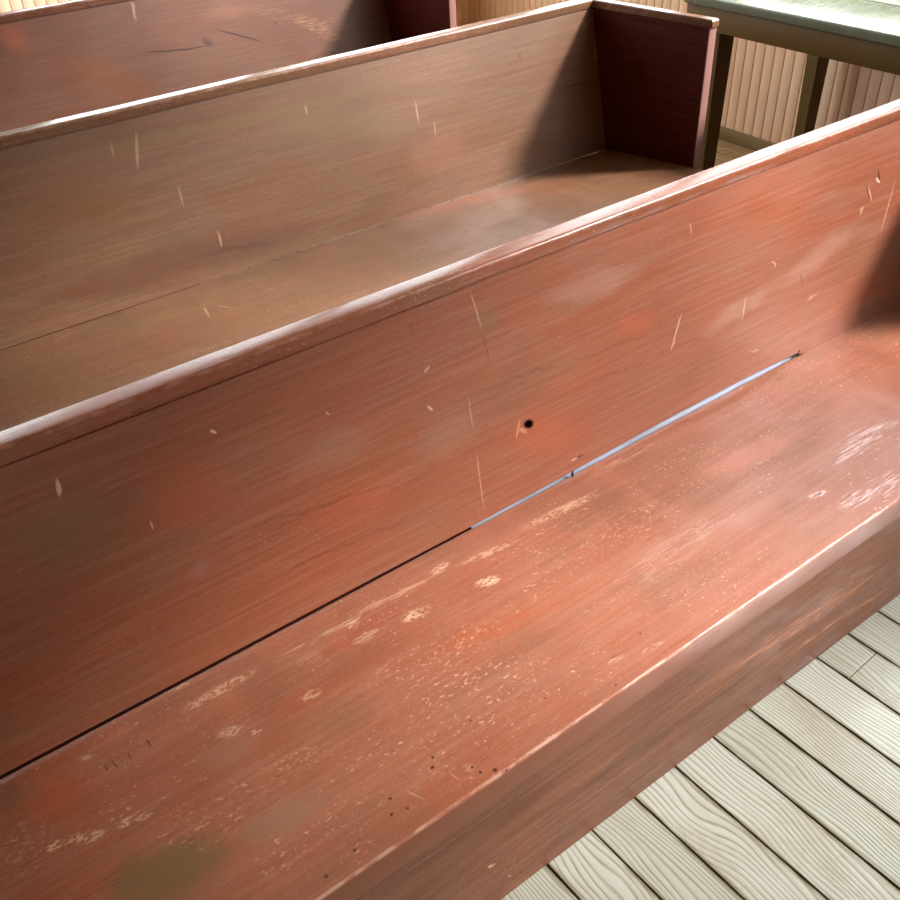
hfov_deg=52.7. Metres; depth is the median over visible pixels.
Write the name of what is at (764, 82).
wainscoting
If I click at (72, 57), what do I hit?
pew
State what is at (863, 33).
table
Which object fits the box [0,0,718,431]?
pew
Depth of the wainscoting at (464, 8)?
4.48 m
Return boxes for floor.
[201,139,899,899]
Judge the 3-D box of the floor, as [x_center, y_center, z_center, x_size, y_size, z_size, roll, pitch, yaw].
[0.122,0.794,1.727,6.480,0.020,8.900,-26,43,-26]
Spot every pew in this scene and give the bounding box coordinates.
[0,0,456,131]
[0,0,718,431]
[0,99,899,899]
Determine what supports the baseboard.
attached to the wall
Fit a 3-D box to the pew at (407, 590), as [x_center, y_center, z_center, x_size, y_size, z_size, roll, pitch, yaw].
[0.042,0.248,1.664,3.824,0.922,0.637,-26,43,-26]
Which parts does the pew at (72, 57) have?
rail, panel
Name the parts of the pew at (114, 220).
rail, seat, panel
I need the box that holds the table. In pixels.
[684,0,899,169]
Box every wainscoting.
[0,0,473,26]
[473,0,899,143]
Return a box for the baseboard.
[719,126,775,150]

